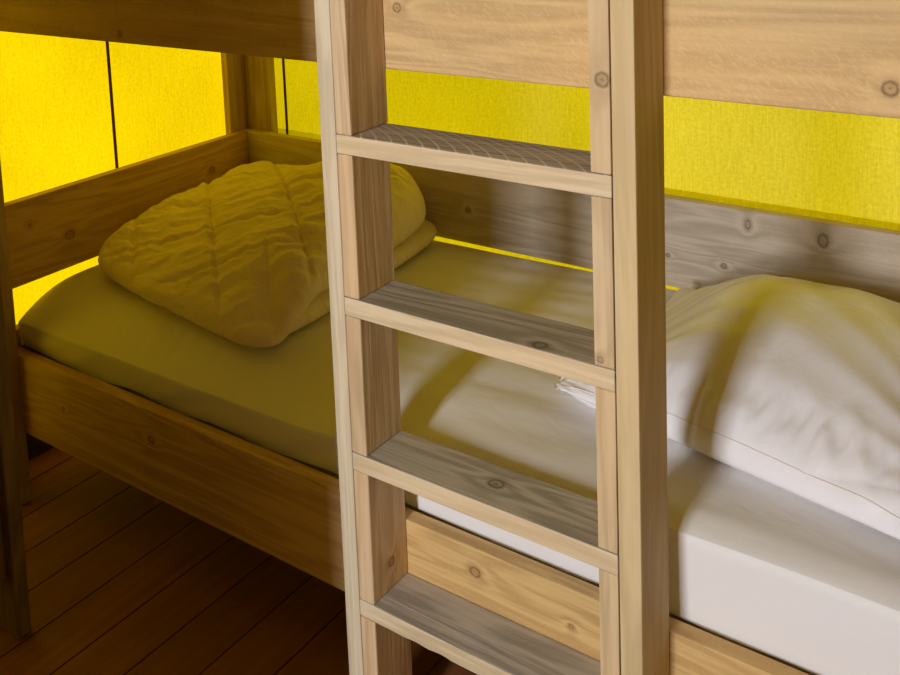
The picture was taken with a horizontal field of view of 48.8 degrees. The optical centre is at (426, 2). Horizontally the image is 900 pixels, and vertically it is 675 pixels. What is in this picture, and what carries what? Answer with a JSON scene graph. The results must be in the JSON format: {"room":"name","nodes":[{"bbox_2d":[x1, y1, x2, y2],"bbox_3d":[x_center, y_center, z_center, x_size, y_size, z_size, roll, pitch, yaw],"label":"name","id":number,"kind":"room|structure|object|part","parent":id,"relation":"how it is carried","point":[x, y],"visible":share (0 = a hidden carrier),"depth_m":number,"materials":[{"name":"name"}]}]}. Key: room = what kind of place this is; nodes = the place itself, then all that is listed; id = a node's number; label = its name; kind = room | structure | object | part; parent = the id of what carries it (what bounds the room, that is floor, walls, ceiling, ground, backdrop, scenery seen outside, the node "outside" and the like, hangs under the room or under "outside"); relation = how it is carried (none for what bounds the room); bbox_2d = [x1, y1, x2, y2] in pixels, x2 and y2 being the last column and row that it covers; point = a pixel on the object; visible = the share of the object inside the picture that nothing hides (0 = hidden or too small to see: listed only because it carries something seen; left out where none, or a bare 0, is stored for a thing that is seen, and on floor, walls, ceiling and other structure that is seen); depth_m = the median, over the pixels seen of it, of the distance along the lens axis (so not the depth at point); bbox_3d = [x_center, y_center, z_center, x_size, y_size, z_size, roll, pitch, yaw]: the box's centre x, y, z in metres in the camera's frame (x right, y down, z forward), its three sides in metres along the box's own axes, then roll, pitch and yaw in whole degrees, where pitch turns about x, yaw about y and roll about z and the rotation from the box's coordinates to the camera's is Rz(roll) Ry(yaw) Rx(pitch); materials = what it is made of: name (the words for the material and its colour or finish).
{"room":"bunk bedroom","nodes":[
{"label":"bunk bedroom","id":0,"kind":"room"},
{"bbox_2d":[0,31,225,324],"bbox_3d":[-1.179,-0.111,2.543,0.001,2.720,1.855,3,8,35],"label":"wall","id":1,"kind":"structure","parent":0,"point":[56,120],"depth_m":2.85,"materials":[{"name":"yellow paint"}]},
{"bbox_2d":[26,433,53,460],"bbox_3d":[-1.130,1.194,2.689,0.018,0.148,1.835,3,8,35],"label":"baseboard","id":2,"kind":"structure","parent":1,"relation":"attached to","point":[36,447],"depth_m":2.74,"materials":[{"name":"brown wood"}]},
{"bbox_2d":[105,41,118,168],"bbox_3d":[-0.945,-0.159,2.865,0.002,2.680,0.010,3,8,35],"label":"trim","id":3,"kind":"structure","parent":1,"relation":"attached to","point":[107,43],"depth_m":2.92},
{"bbox_2d":[0,447,477,674],"bbox_3d":[-0.521,1.524,0.523,3.835,0.030,5.245,3,8,35],"label":"floor","id":4,"kind":"structure","parent":0,"point":[122,580],"depth_m":2.18,"materials":[{"name":"brown wood"}]},
{"bbox_2d":[0,280,31,638],"bbox_3d":[-1.130,0.232,2.107,0.590,2.200,0.064,3,8,35],"label":"wooden post","id":5,"kind":"object","parent":4,"relation":"on","point":[15,618],"visible":1,"depth_m":2.05,"materials":[{"name":"brown wood"}]},
{"bbox_2d":[0,0,899,674],"bbox_3d":[0.064,0.385,2.208,2.311,1.780,0.972,3,8,35],"label":"bunk bed","id":6,"kind":"object","parent":4,"relation":"on","point":[838,56],"visible":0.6,"depth_m":2.06,"materials":[{"name":"brown wood"}]},
{"bbox_3d":[-1.094,0.400,2.458,0.084,1.780,0.030,3,8,35],"label":"corner post","id":7,"kind":"part","parent":6,"relation":"part of","materials":[{"name":"brown wood"}]},
{"bbox_3d":[-0.821,0.918,2.923,0.030,0.251,0.850,3,8,35],"label":"rail","id":8,"kind":"part","parent":6,"relation":"part of","materials":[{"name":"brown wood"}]},
{"bbox_3d":[-0.538,0.287,3.210,0.110,1.780,0.030,3,8,35],"label":"corner post","id":9,"kind":"part","parent":6,"relation":"part of","materials":[{"name":"brown wood"}]},
{"bbox_3d":[-0.168,1.034,1.925,2.259,0.210,0.030,3,8,35],"label":"rail","id":10,"kind":"part","parent":6,"relation":"part of","materials":[{"name":"brown wood"}]},
{"bbox_3d":[-0.208,0.001,1.800,2.259,0.210,0.030,3,8,35],"label":"rail","id":11,"kind":"part","parent":6,"relation":"part of","materials":[{"name":"brown wood"}]},
{"bbox_2d":[18,240,899,674],"bbox_3d":[0.077,0.854,2.269,2.186,0.271,0.840,3,8,35],"label":"mattress","id":12,"kind":"object","parent":6,"relation":"on","point":[759,566],"visible":0.37,"depth_m":1.87,"materials":[{"name":"white fabric"}]},
{"bbox_2d":[98,161,436,347],"bbox_3d":[-0.433,0.585,2.647,0.798,0.245,0.796,3,8,35],"label":"quilt","id":13,"kind":"object","parent":12,"relation":"on","point":[241,256],"visible":0.76,"depth_m":2.45,"materials":[{"name":"beige fabric"}]},
{"bbox_2d":[553,274,899,539],"bbox_3d":[0.643,0.660,1.843,0.743,0.186,0.720,3,8,35],"label":"pillow","id":14,"kind":"object","parent":12,"relation":"on","point":[792,385],"visible":0.79,"depth_m":1.67,"materials":[{"name":"white fabric"}]},
{"bbox_2d":[314,0,668,674],"bbox_3d":[0.094,0.540,1.582,0.567,1.620,0.102,3,8,35],"label":"ladder","id":15,"kind":"object","parent":6,"relation":"attached to","point":[623,533],"visible":1,"depth_m":1.56,"materials":[{"name":"brown wood"}]},
{"bbox_3d":[0.329,0.566,2.592,2.259,0.220,0.030,3,8,35],"label":"rail","id":16,"kind":"part","parent":6,"relation":"part of","materials":[{"name":"brown wood"}]},
{"bbox_2d":[274,58,899,290],"bbox_3d":[0.737,-0.143,2.313,3.385,2.750,0.001,3,8,35],"label":"wall","id":17,"kind":"structure","parent":0,"point":[822,161],"depth_m":2.42,"materials":[{"name":"yellow paint"}]},
{"bbox_2d":[282,59,287,133],"bbox_3d":[-0.481,-0.200,3.176,0.010,2.710,0.002,3,8,35],"label":"trim","id":18,"kind":"structure","parent":17,"relation":"attached to","point":[283,60],"depth_m":3.24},
{"bbox_2d":[278,128,899,230],"bbox_3d":[0.761,0.501,2.389,3.345,0.052,0.002,3,8,35],"label":"trim","id":19,"kind":"structure","parent":17,"relation":"attached to","point":[817,214],"depth_m":2.35,"materials":[{"name":"yellow paint"}]}
]}

